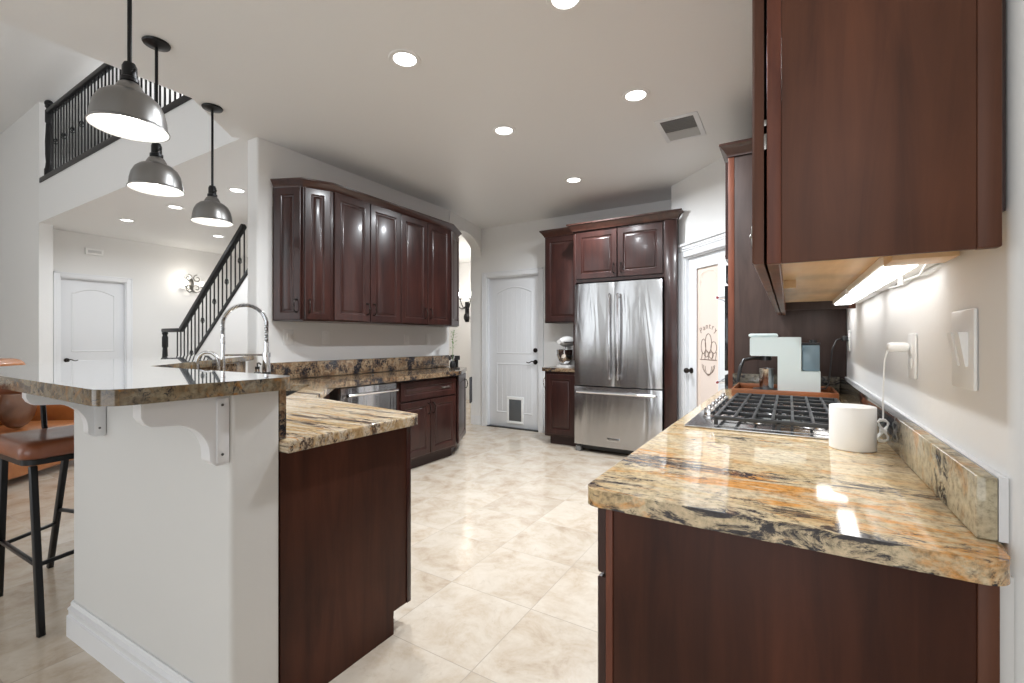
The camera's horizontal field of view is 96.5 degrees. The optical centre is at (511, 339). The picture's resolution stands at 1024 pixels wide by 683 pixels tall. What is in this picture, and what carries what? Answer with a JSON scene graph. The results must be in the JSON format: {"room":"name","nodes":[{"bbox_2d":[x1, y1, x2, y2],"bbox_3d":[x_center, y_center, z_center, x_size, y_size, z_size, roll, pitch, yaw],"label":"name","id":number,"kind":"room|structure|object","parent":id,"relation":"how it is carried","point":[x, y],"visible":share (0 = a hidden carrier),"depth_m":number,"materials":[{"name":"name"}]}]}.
{"room":"kitchen","nodes":[
{"label":"kitchen","id":0,"kind":"room"},
{"bbox_2d":[0,102,52,364],"bbox_3d":[-7.396,-1.020,6.899,2.200,4.499,0.140,0,0,31],"label":"wall","id":1,"kind":"structure","parent":0,"point":[26,244],"depth_m":6.61,"materials":[{"name":"white paint"}]},
{"bbox_2d":[54,153,71,168],"bbox_3d":[-8.252,-1.070,7.803,0.199,4.600,13.200,0,0,31],"label":"wall","id":2,"kind":"structure","parent":0,"point":[54,153],"depth_m":8.06,"materials":[{"name":"white paint"}]},
{"bbox_2d":[0,21,182,157],"bbox_3d":[-5.470,-3.320,4.482,8.000,0.100,10.400,0,0,31],"label":"wall","id":3,"kind":"structure","parent":0,"point":[34,69],"depth_m":5.69,"materials":[{"name":"white paint"}]},
{"bbox_2d":[53,229,247,357],"bbox_3d":[-5.312,-0.190,8.911,0.120,2.839,5.458,0,0,31],"label":"wall","id":4,"kind":"structure","parent":0,"point":[161,299],"depth_m":7.68,"materials":[{"name":"white paint"}]},
{"bbox_2d":[61,278,123,361],"bbox_3d":[-6.428,0.157,7.026,0.094,2.130,0.756,0,0,31],"label":"door","id":5,"kind":"structure","parent":4,"relation":"in","point":[92,312],"depth_m":7.01,"materials":[{"name":"white paint"}]},
{"bbox_2d":[53,271,132,362],"bbox_3d":[-6.433,0.117,7.029,0.141,2.225,0.930,0,0,31],"label":"trim","id":6,"kind":"structure","parent":4,"relation":"attached to","point":[128,282],"depth_m":6.96,"materials":[{"name":"white paint"}]},
{"bbox_2d":[85,248,103,255],"bbox_3d":[-6.384,-1.345,6.988,0.037,0.100,0.220,0,0,31],"label":"door chime","id":7,"kind":"object","parent":4,"relation":"attached to","point":[89,251],"visible":1,"depth_m":6.97,"materials":[{"name":"white plastic"}]},
{"bbox_2d":[88,250,101,253],"bbox_3d":[-6.370,-1.345,6.979,0.002,0.040,0.160,0,0,31],"label":"grille","id":8,"kind":"object","parent":7,"relation":"attached to","point":[89,251],"depth_m":6.98,"materials":[{"name":"grey plastic"}]},
{"bbox_2d":[185,274,202,292],"bbox_3d":[-5.651,-1.000,8.099,0.140,0.335,0.318,0,0,31],"label":"wall sconce","id":9,"kind":"object","parent":4,"relation":"attached to","point":[191,285],"visible":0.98,"depth_m":8.11,"materials":[{"name":"silver metal"}]},
{"bbox_2d":[0,399,629,682],"bbox_3d":[-2.349,1.280,4.229,13.600,0.100,13.200,0,0,31],"label":"floor","id":10,"kind":"structure","parent":0,"point":[505,572],"depth_m":2.39,"materials":[{"name":"tile"}]},
{"bbox_2d":[0,388,73,637],"bbox_3d":[-2.213,0.707,2.169,0.714,1.054,0.492,0,0,12],"label":"bar stool","id":11,"kind":"object","parent":10,"relation":"on","point":[45,445],"visible":0.52,"depth_m":1.98,"materials":[{"name":"leather"}]},
{"bbox_2d":[0,420,73,433],"bbox_3d":[-4.549,0.900,4.216,0.690,0.180,0.920,0,0,-7],"label":"seat cushion","id":12,"kind":"object","parent":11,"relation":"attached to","point":[33,424],"depth_m":4.33,"materials":[{"name":"brown leather"}]},
{"bbox_2d":[0,358,73,479],"bbox_3d":[-4.652,0.705,3.730,1.010,1.050,2.300,0,0,-7],"label":"leather sofa","id":13,"kind":"object","parent":10,"relation":"on","point":[57,415],"visible":0.04,"depth_m":4.43,"materials":[{"name":"orange leather"}]},
{"bbox_2d":[0,358,25,425],"bbox_3d":[-4.961,0.505,4.167,0.300,0.650,0.920,0,0,-7],"label":"cushion","id":14,"kind":"object","parent":13,"relation":"on","point":[3,361],"depth_m":4.45,"materials":[{"name":"orange leather"}]},
{"bbox_2d":[0,394,36,428],"bbox_3d":[-4.474,0.600,4.136,0.176,0.399,0.420,0,0,-19],"label":"throw pillow","id":15,"kind":"object","parent":13,"relation":"on","point":[15,413],"visible":0.59,"depth_m":4.03,"materials":[{"name":"brown leather"}]},
{"bbox_2d":[22,361,285,682],"bbox_3d":[-1.680,0.696,2.246,0.765,1.068,2.592,0,0,-33],"label":"wall","id":16,"kind":"structure","parent":10,"relation":"on","point":[176,502],"depth_m":1.49,"materials":[{"name":"white paint"}]},
{"bbox_2d":[0,355,289,406],"bbox_3d":[-1.848,0.141,2.251,1.113,0.041,2.873,0,0,-32],"label":"countertop","id":17,"kind":"structure","parent":16,"relation":"on","point":[152,379],"depth_m":1.40,"materials":[{"name":"beige stone"}]},
{"bbox_2d":[161,224,247,372],"bbox_3d":[-3.429,-0.173,6.548,5.050,2.806,1.150,0,0,31],"label":"staircase","id":18,"kind":"structure","parent":10,"relation":"on","point":[236,325],"depth_m":6.38,"materials":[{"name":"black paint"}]},
{"bbox_2d":[278,426,410,682],"bbox_3d":[-0.988,0.799,2.001,0.947,0.862,0.635,0,0,31],"label":"base cabinet","id":19,"kind":"object","parent":10,"relation":"on","point":[344,507],"visible":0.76,"depth_m":1.69,"materials":[{"name":"brown wood"}]},
{"bbox_2d":[329,382,398,409],"bbox_3d":[-1.415,0.802,3.973,0.659,0.855,0.600,0,0,31],"label":"dishwasher","id":20,"kind":"object","parent":10,"relation":"on","point":[381,395],"visible":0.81,"depth_m":3.83,"materials":[{"name":"grey metal"}]},
{"bbox_2d":[329,382,392,400],"bbox_3d":[-1.456,0.752,3.998,0.563,0.755,0.600,0,0,31],"label":"tub","id":21,"kind":"object","parent":20,"relation":"in","point":[334,394],"depth_m":3.62,"materials":[{"name":"grey metal"}]},
{"bbox_2d":[396,375,455,468],"bbox_3d":[-1.037,0.799,4.615,0.640,0.862,0.850,0,0,31],"label":"base cabinet","id":22,"kind":"object","parent":10,"relation":"on","point":[433,438],"visible":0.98,"depth_m":4.48,"materials":[{"name":"brown wood"}]},
{"bbox_2d":[451,373,467,454],"bbox_3d":[-0.705,0.799,5.218,0.584,0.862,0.524,0,0,31],"label":"base cabinet","id":23,"kind":"object","parent":10,"relation":"on","point":[461,387],"visible":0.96,"depth_m":5.01,"materials":[{"name":"brown wood"}]},
{"bbox_2d":[469,377,471,402],"bbox_3d":[-0.480,0.580,5.321,0.020,0.300,0.110,0,0,3],"label":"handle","id":24,"kind":"object","parent":23,"relation":"hanging from","point":[470,378],"visible":1,"depth_m":5.27,"materials":[{"name":"grey metal"}]},
{"bbox_2d":[487,425,537,431],"bbox_3d":[0.013,1.224,6.352,0.840,0.012,0.060,0,0,31],"label":"threshold","id":25,"kind":"object","parent":10,"relation":"on","point":[487,425],"visible":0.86,"depth_m":6.33,"materials":[{"name":"black metal"}]},
{"bbox_2d":[543,371,576,445],"bbox_3d":[0.684,0.799,5.565,0.440,0.862,0.590,0,0,31],"label":"base cabinet","id":26,"kind":"object","parent":10,"relation":"on","point":[559,387],"visible":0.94,"depth_m":5.31,"materials":[{"name":"brown wood"}]},
{"bbox_2d":[542,366,574,371],"bbox_3d":[0.685,0.346,5.559,0.432,0.042,0.600,0,0,31],"label":"countertop","id":27,"kind":"structure","parent":26,"relation":"on","point":[551,368],"depth_m":5.32,"materials":[{"name":"brown stone"}]},
{"bbox_2d":[556,336,574,366],"bbox_3d":[0.665,0.140,5.540,0.212,0.369,0.330,0,0,41],"label":"stand mixer","id":28,"kind":"object","parent":27,"relation":"on","point":[564,356],"visible":0.82,"depth_m":5.45,"materials":[{"name":"grey metal"}]},
{"bbox_2d":[556,349,572,363],"bbox_3d":[0.633,0.202,5.504,0.212,0.175,0.212,0,0,41],"label":"bowl","id":29,"kind":"object","parent":28,"relation":"on","point":[564,356],"depth_m":5.43,"materials":[{"name":"silver metal"}]},
{"bbox_2d":[575,279,663,453],"bbox_3d":[1.264,0.307,5.099,0.950,1.845,0.767,0,0,31],"label":"refrigerator","id":30,"kind":"object","parent":10,"relation":"on","point":[619,326],"visible":0.97,"depth_m":4.79,"materials":[{"name":"grey metal"}]},
{"bbox_2d":[566,208,683,429],"bbox_3d":[1.320,-0.030,5.101,1.233,2.520,0.725,0,0,31],"label":"tall cabinet","id":31,"kind":"object","parent":10,"relation":"on","point":[644,246],"visible":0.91,"depth_m":4.73,"materials":[{"name":"brown wood"}]},
{"bbox_2d":[719,138,846,388],"bbox_3d":[1.904,-0.040,3.255,0.709,2.540,0.870,0,0,31],"label":"tall cabinet","id":32,"kind":"object","parent":10,"relation":"on","point":[751,310],"visible":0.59,"depth_m":3.02,"materials":[{"name":"brown wood"}]},
{"bbox_2d":[716,265,727,387],"bbox_3d":[1.637,0.150,3.463,0.086,1.320,0.760,0,0,31],"label":"double wall oven","id":33,"kind":"object","parent":32,"relation":"in","point":[725,297],"visible":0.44,"depth_m":3.12,"materials":[{"name":"silver glass"}]},
{"bbox_2d":[598,508,999,682],"bbox_3d":[1.075,0.796,1.904,0.694,0.867,2.400,0,0,31],"label":"base cabinet","id":34,"kind":"object","parent":10,"relation":"on","point":[678,603],"visible":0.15,"depth_m":0.86,"materials":[{"name":"brown wood"}]},
{"bbox_2d":[588,388,1010,585],"bbox_3d":[1.082,0.344,1.873,0.684,0.037,2.445,0,0,31],"label":"countertop","id":35,"kind":"structure","parent":34,"relation":"on","point":[800,492],"depth_m":0.95,"materials":[{"name":"beige stone"}]},
{"bbox_2d":[684,393,840,439],"bbox_3d":[1.114,0.294,1.965,0.540,0.060,0.915,0,0,31],"label":"gas cooktop","id":36,"kind":"object","parent":35,"relation":"in","point":[794,418],"visible":0.84,"depth_m":1.78,"materials":[{"name":"silver metal"}]},
{"bbox_2d":[731,383,838,399],"bbox_3d":[1.598,0.302,2.697,0.510,0.044,0.410,0,0,31],"label":"serving tray","id":37,"kind":"object","parent":35,"relation":"on","point":[830,392],"visible":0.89,"depth_m":2.57,"materials":[{"name":"brown wood"}]},
{"bbox_2d":[736,334,847,391],"bbox_3d":[1.641,0.137,2.692,0.568,0.349,0.225,0,0,31],"label":"coffee machine","id":38,"kind":"object","parent":37,"relation":"on","point":[798,364],"visible":0.92,"depth_m":2.60,"materials":[{"name":"white plastic"}]},
{"bbox_2d":[759,368,773,389],"bbox_3d":[1.533,0.233,2.754,0.084,0.125,0.084,0,0,31],"label":"cup","id":39,"kind":"object","parent":38,"relation":"on","point":[766,375],"visible":1,"depth_m":2.72,"materials":[{"name":"silver metal"}]},
{"bbox_2d":[829,403,876,452],"bbox_3d":[1.020,0.261,1.370,0.116,0.128,0.116,0,0,31],"label":"smart speaker","id":40,"kind":"object","parent":35,"relation":"on","point":[852,427],"visible":1,"depth_m":1.32},
{"bbox_2d":[877,342,909,442],"bbox_3d":[1.108,0.158,1.331,0.056,0.303,0.111,0,0,23],"label":"power adapter","id":41,"kind":"object","parent":35,"relation":"on","point":[892,346],"visible":0.98,"depth_m":1.32,"materials":[{"name":"white plastic"}]},
{"bbox_2d":[1000,575,1013,682],"bbox_3d":[0.784,0.800,0.736,0.021,0.860,0.048,0,0,31],"label":"trim","id":42,"kind":"structure","parent":34,"relation":"attached to","point":[1006,592],"depth_m":0.71,"materials":[{"name":"white paint"}]},
{"bbox_3d":[-1.683,0.799,2.972,1.238,0.862,1.380,0,0,31],"label":"base cabinet","id":43,"kind":"object","parent":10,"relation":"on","visible":0},
{"bbox_2d":[278,367,466,452],"bbox_3d":[-1.258,0.346,3.522,1.580,0.042,4.148,0,0,-2],"label":"countertop","id":44,"kind":"structure","parent":43,"relation":"on","point":[312,421],"depth_m":2.02,"materials":[{"name":"beige stone"}]},
{"bbox_2d":[195,350,219,370],"bbox_3d":[-1.686,0.191,2.520,0.135,0.267,0.044,0,0,-14],"label":"water faucet","id":45,"kind":"object","parent":44,"relation":"on","point":[199,355],"visible":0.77,"depth_m":2.52,"materials":[{"name":"silver metal"}]},
{"bbox_2d":[220,303,270,373],"bbox_3d":[-1.610,0.051,2.751,0.278,0.548,0.107,0,0,-34],"label":"kitchen faucet","id":46,"kind":"object","parent":44,"relation":"on","point":[266,368],"visible":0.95,"depth_m":2.76,"materials":[{"name":"silver metal"}]},
{"bbox_2d":[254,362,261,373],"bbox_3d":[-1.522,0.229,2.734,0.071,0.192,0.068,0,0,31],"label":"soap bottle","id":47,"kind":"object","parent":44,"relation":"on","point":[257,369],"visible":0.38,"depth_m":2.72,"materials":[{"name":"clear glass"}]},
{"bbox_2d":[286,391,296,395],"bbox_3d":[-1.566,0.462,2.936,0.410,0.190,0.770,0,0,-14],"label":"sink","id":48,"kind":"object","parent":44,"relation":"in","point":[288,393],"visible":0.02,"depth_m":3.31,"materials":[{"name":"silver metal"}]},
{"bbox_2d":[450,330,456,367],"bbox_3d":[-0.691,0.102,5.358,0.126,0.445,0.108,0,0,31],"label":"vase","id":49,"kind":"object","parent":44,"relation":"on","point":[452,362],"visible":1,"depth_m":5.33,"materials":[{"name":"black ceramic"}]},
{"bbox_2d":[248,137,448,372],"bbox_3d":[-1.460,-0.190,4.684,0.150,2.839,2.400,0,0,31],"label":"wall","id":50,"kind":"structure","parent":0,"point":[267,160],"depth_m":3.92,"materials":[{"name":"white paint"}]},
{"bbox_2d":[283,330,292,343],"bbox_3d":[-1.873,-0.025,3.835,0.021,0.125,0.090,0,0,31],"label":"light switch","id":51,"kind":"object","parent":50,"relation":"attached to","point":[287,334],"visible":1,"depth_m":3.83,"materials":[{"name":"white plastic"}]},
{"bbox_2d":[270,355,448,378],"bbox_3d":[-1.383,0.255,4.631,0.032,0.139,2.310,0,0,31],"label":"backsplash","id":52,"kind":"structure","parent":50,"relation":"attached to","point":[302,369],"depth_m":4.38,"materials":[{"name":"brown stone"}]},
{"bbox_2d":[270,177,461,326],"bbox_3d":[-1.204,-0.725,4.563,0.410,1.140,2.291,0,0,31],"label":"upper cabinet","id":53,"kind":"object","parent":50,"relation":"attached to","point":[342,254],"visible":1,"depth_m":4.00,"materials":[{"name":"brown wood"}]},
{"bbox_2d":[426,334,429,344],"bbox_3d":[-0.977,-0.005,5.327,0.009,0.125,0.075,0,0,31],"label":"outlet","id":54,"kind":"object","parent":50,"relation":"attached to","point":[427,335],"visible":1,"depth_m":5.32,"materials":[{"name":"white plastic"}]},
{"bbox_2d":[0,0,751,262],"bbox_3d":[-1.588,-1.885,3.768,11.820,0.550,13.200,0,0,31],"label":"ceiling","id":55,"kind":"structure","parent":0,"point":[316,79],"depth_m":3.03,"materials":[{"name":"white paint"}]},
{"bbox_2d":[39,63,191,182],"bbox_3d":[-4.125,-2.700,4.897,5.310,1.120,0.135,0,0,31],"label":"landing railing","id":56,"kind":"object","parent":55,"relation":"on","point":[51,108],"visible":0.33,"depth_m":5.62,"materials":[{"name":"black metal"}]},
{"bbox_2d":[118,218,135,221],"bbox_3d":[-5.169,-1.607,6.135,0.184,0.006,0.184,0,0,31],"label":"recessed light","id":57,"kind":"object","parent":55,"relation":"in","point":[120,219],"visible":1,"depth_m":6.13,"materials":[{"name":"white plastic"}]},
{"bbox_2d":[85,0,169,142],"bbox_3d":[-1.472,-1.210,1.759,0.251,0.797,0.251,0,0,31],"label":"pendant lamp","id":58,"kind":"object","parent":55,"relation":"hanging from","point":[122,109],"visible":1,"depth_m":1.74,"materials":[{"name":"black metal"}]},
{"bbox_2d":[119,61,139,85],"bbox_3d":[-1.462,-1.028,1.753,0.084,0.082,0.060,0,0,31],"label":"socket","id":59,"kind":"object","parent":58,"relation":"attached to","point":[129,71],"depth_m":1.74,"materials":[{"name":"black metal"}]},
{"bbox_2d":[126,35,184,196],"bbox_3d":[-1.926,-1.210,2.476,0.251,0.797,0.251,0,0,31],"label":"pendant lamp","id":60,"kind":"object","parent":55,"relation":"hanging from","point":[152,176],"visible":0.98,"depth_m":2.45,"materials":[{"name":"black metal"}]},
{"bbox_2d":[149,143,162,157],"bbox_3d":[-1.916,-1.028,2.470,0.084,0.082,0.060,0,0,31],"label":"socket","id":61,"kind":"object","parent":60,"relation":"attached to","point":[156,148],"depth_m":2.45,"materials":[{"name":"black metal"}]},
{"bbox_2d":[166,205,184,209],"bbox_3d":[-4.074,-1.607,5.530,0.184,0.006,0.184,0,0,31],"label":"recessed light","id":62,"kind":"object","parent":55,"relation":"in","point":[168,206],"visible":1,"depth_m":5.53,"materials":[{"name":"white plastic"}]},
{"bbox_2d":[190,103,233,226],"bbox_3d":[-2.072,-1.210,3.161,0.251,0.797,0.251,0,0,31],"label":"pendant lamp","id":63,"kind":"object","parent":55,"relation":"hanging from","point":[208,212],"visible":1,"depth_m":3.14,"materials":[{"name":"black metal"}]},
{"bbox_2d":[207,185,217,196],"bbox_3d":[-2.062,-1.028,3.155,0.084,0.082,0.060,0,0,31],"label":"socket","id":64,"kind":"object","parent":63,"relation":"attached to","point":[212,190],"depth_m":3.14,"materials":[{"name":"black metal"}]},
{"bbox_2d":[211,235,224,237],"bbox_3d":[-4.550,-1.607,7.081,0.184,0.006,0.184,0,0,31],"label":"recessed light","id":65,"kind":"object","parent":55,"relation":"in","point":[218,236],"visible":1,"depth_m":7.09,"materials":[{"name":"white plastic"}]},
{"bbox_2d":[227,187,246,192],"bbox_3d":[-2.954,-1.607,4.910,0.184,0.006,0.184,0,0,31],"label":"recessed light","id":66,"kind":"object","parent":55,"relation":"in","point":[232,189],"visible":1,"depth_m":4.91,"materials":[{"name":"white plastic"}]},
{"bbox_2d":[388,49,420,68],"bbox_3d":[-0.614,-1.607,2.616,0.184,0.006,0.184,0,0,31],"label":"recessed light","id":67,"kind":"object","parent":55,"relation":"in","point":[401,58],"visible":1,"depth_m":2.61,"materials":[{"name":"white plastic"}]},
{"bbox_2d":[492,125,515,135],"bbox_3d":[-0.061,-1.607,3.509,0.184,0.006,0.184,0,0,31],"label":"recessed light","id":68,"kind":"object","parent":55,"relation":"in","point":[500,130],"visible":1,"depth_m":3.50,"materials":[{"name":"white plastic"}]},
{"bbox_2d":[546,0,583,12],"bbox_3d":[0.251,-1.607,2.151,0.184,0.006,0.184,0,0,31],"label":"recessed light","id":69,"kind":"object","parent":55,"relation":"in","point":[562,6],"visible":1,"depth_m":2.19,"materials":[{"name":"white plastic"}]},
{"bbox_2d":[564,177,582,182],"bbox_3d":[0.619,-1.607,4.594,0.184,0.006,0.184,0,0,31],"label":"recessed light","id":70,"kind":"object","parent":55,"relation":"in","point":[569,179],"visible":1,"depth_m":4.58,"materials":[{"name":"white plastic"}]},
{"bbox_2d":[621,88,649,102],"bbox_3d":[0.813,-1.607,3.003,0.184,0.006,0.184,0,0,31],"label":"recessed light","id":71,"kind":"object","parent":55,"relation":"in","point":[634,95],"visible":1,"depth_m":3.00,"materials":[{"name":"white plastic"}]},
{"bbox_2d":[654,111,705,142],"bbox_3d":[1.282,-1.603,3.468,0.300,0.012,0.420,0,0,31],"label":"ceiling vent","id":72,"kind":"object","parent":55,"relation":"in","point":[689,125],"visible":1,"depth_m":3.44,"materials":[{"name":"white metal"}]},
{"bbox_2d":[449,262,470,399],"bbox_3d":[-1.648,-0.190,9.971,5.350,2.839,0.150,0,0,31],"label":"wall","id":73,"kind":"structure","parent":0,"point":[462,333],"depth_m":9.49,"materials":[{"name":"white paint"}]},
{"bbox_2d":[459,291,470,321],"bbox_3d":[-0.986,-0.678,9.320,0.280,0.615,0.455,0,0,-37],"label":"wall sconce","id":74,"kind":"object","parent":73,"relation":"attached to","point":[467,304],"visible":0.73,"depth_m":9.39,"materials":[{"name":"black metal"}]},
{"bbox_2d":[449,210,480,258],"bbox_3d":[-0.672,-1.399,6.177,0.147,0.419,1.021,0,0,20],"label":"wall","id":75,"kind":"structure","parent":0,"point":[471,233],"depth_m":6.31,"materials":[{"name":"white paint"}]},
{"bbox_2d":[471,200,670,432],"bbox_3d":[0.710,-0.190,5.988,2.990,2.839,0.140,0,0,31],"label":"wall","id":76,"kind":"structure","parent":0,"point":[516,246],"depth_m":6.31,"materials":[{"name":"white paint"}]},
{"bbox_2d":[471,415,480,424],"bbox_3d":[-0.518,1.165,6.659,0.185,0.130,0.016,0,0,31],"label":"baseboard","id":77,"kind":"structure","parent":76,"relation":"attached to","point":[476,420],"depth_m":6.65,"materials":[{"name":"white paint"}]},
{"bbox_2d":[482,267,543,432],"bbox_3d":[0.025,0.133,6.373,0.990,2.195,0.141,0,0,31],"label":"trim","id":78,"kind":"structure","parent":76,"relation":"attached to","point":[487,276],"depth_m":6.45,"materials":[{"name":"white paint"}]},
{"bbox_2d":[490,275,537,429],"bbox_3d":[0.022,0.172,6.368,0.816,2.100,0.094,0,0,31],"label":"door","id":79,"kind":"structure","parent":76,"relation":"in","point":[513,300],"depth_m":6.37,"materials":[{"name":"white paint"}]},
{"bbox_2d":[539,227,572,323],"bbox_3d":[0.682,-0.780,5.685,0.567,1.140,0.403,0,0,31],"label":"upper cabinet","id":80,"kind":"object","parent":76,"relation":"attached to","point":[559,241],"visible":0.68,"depth_m":5.56,"materials":[{"name":"brown wood"}]},
{"bbox_2d":[671,157,724,257],"bbox_3d":[1.846,-0.190,4.297,0.120,2.839,1.020,0,0,-14],"label":"wall","id":81,"kind":"structure","parent":0,"point":[701,195],"depth_m":4.30,"materials":[{"name":"white paint"}]},
{"bbox_2d":[678,230,724,419],"bbox_3d":[1.840,0.140,4.208,0.163,2.180,0.920,0,0,-14],"label":"trim","id":82,"kind":"structure","parent":81,"relation":"attached to","point":[710,242],"depth_m":4.54,"materials":[{"name":"white paint"}]},
{"bbox_2d":[684,249,727,411],"bbox_3d":[1.813,0.206,4.201,0.120,2.027,0.695,0,0,-14],"label":"door","id":83,"kind":"structure","parent":81,"relation":"in","point":[707,272],"depth_m":4.30,"materials":[{"name":"white paint"}]},
{"bbox_2d":[700,333,716,375],"bbox_3d":[1.836,0.137,4.271,0.007,0.400,0.240,0,0,-14],"label":"picture","id":84,"kind":"object","parent":83,"relation":"attached to","point":[708,341],"depth_m":4.27,"materials":[{"name":"brown"}]},
{"bbox_2d":[847,0,1023,682],"bbox_3d":[1.939,-0.190,2.468,0.160,2.839,4.170,0,0,31],"label":"wall","id":85,"kind":"structure","parent":0,"point":[987,423],"depth_m":0.83,"materials":[{"name":"white paint"}]},
{"bbox_2d":[733,373,839,393],"bbox_3d":[1.723,0.273,2.901,0.582,0.102,0.024,0,0,31],"label":"backsplash","id":86,"kind":"structure","parent":85,"relation":"attached to","point":[745,378],"depth_m":2.92,"materials":[{"name":"black stone"}]},
{"bbox_2d":[777,301,855,314],"bbox_3d":[1.688,-0.694,2.599,0.400,1.073,0.574,0,0,31],"label":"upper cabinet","id":87,"kind":"object","parent":85,"relation":"attached to","point":[813,305],"visible":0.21,"depth_m":2.35,"materials":[{"name":"brown wood"}]},
{"bbox_2d":[848,330,849,350],"bbox_3d":[1.936,0.005,2.627,0.009,0.120,0.075,0,0,31],"label":"outlet","id":88,"kind":"object","parent":85,"relation":"attached to","point":[849,330],"visible":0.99,"depth_m":2.60,"materials":[{"name":"white plastic"}]},
{"bbox_2d":[749,0,1005,312],"bbox_3d":[1.067,-0.688,1.574,0.400,1.085,1.800,0,0,31],"label":"upper cabinet","id":89,"kind":"object","parent":85,"relation":"attached to","point":[879,126],"visible":1,"depth_m":0.80,"materials":[{"name":"brown wood"}]},
{"bbox_2d":[833,257,935,304],"bbox_3d":[1.263,-0.173,1.625,0.107,0.046,1.390,0,0,31],"label":"light","id":90,"kind":"object","parent":89,"relation":"attached to","point":[877,278],"visible":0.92,"depth_m":1.32,"materials":[{"name":"white plastic"}]},
{"bbox_2d":[835,293,867,304],"bbox_3d":[1.460,-0.173,1.980,0.063,0.005,0.560,0,0,31],"label":"diffuser","id":91,"kind":"object","parent":90,"relation":"attached to","point":[843,298],"depth_m":1.93,"materials":[{"name":"white plastic"}]},
{"bbox_2d":[850,264,917,293],"bbox_3d":[1.093,-0.173,1.373,0.063,0.005,0.700,0,0,31],"label":"diffuser","id":92,"kind":"object","parent":90,"relation":"attached to","point":[878,276],"depth_m":1.25,"materials":[{"name":"white plastic"}]},
{"bbox_2d":[908,334,916,378],"bbox_3d":[1.120,0.045,1.280,0.009,0.125,0.085,0,0,31],"label":"outlet","id":93,"kind":"object","parent":85,"relation":"attached to","point":[912,338],"visible":0.96,"depth_m":1.26,"materials":[{"name":"white plastic"}]},
{"bbox_2d":[909,358,911,367],"bbox_3d":[1.117,0.065,1.282,0.002,0.028,0.032,0,0,31],"label":"socket","id":94,"kind":"object","parent":93,"relation":"attached to","point":[910,359],"depth_m":1.27,"materials":[{"name":"white plastic"}]},
{"bbox_2d":[840,377,997,540],"bbox_3d":[1.379,0.273,1.746,0.026,0.102,2.352,0,0,31],"label":"backsplash","id":95,"kind":"structure","parent":85,"relation":"attached to","point":[969,491],"depth_m":0.91,"materials":[{"name":"beige stone"}]},
{"bbox_2d":[845,377,1008,542],"bbox_3d":[1.395,0.272,1.736,0.011,0.104,2.352,0,0,31],"label":"trim","id":96,"kind":"structure","parent":85,"relation":"attached to","point":[1003,481],"depth_m":0.73,"materials":[{"name":"white paint"}]},
{"bbox_2d":[946,308,977,390],"bbox_3d":[0.887,0.018,0.907,0.021,0.155,0.135,0,0,31],"label":"light switch","id":97,"kind":"object","parent":85,"relation":"attached to","point":[963,339],"visible":1,"depth_m":0.88,"materials":[{"name":"white plastic"}]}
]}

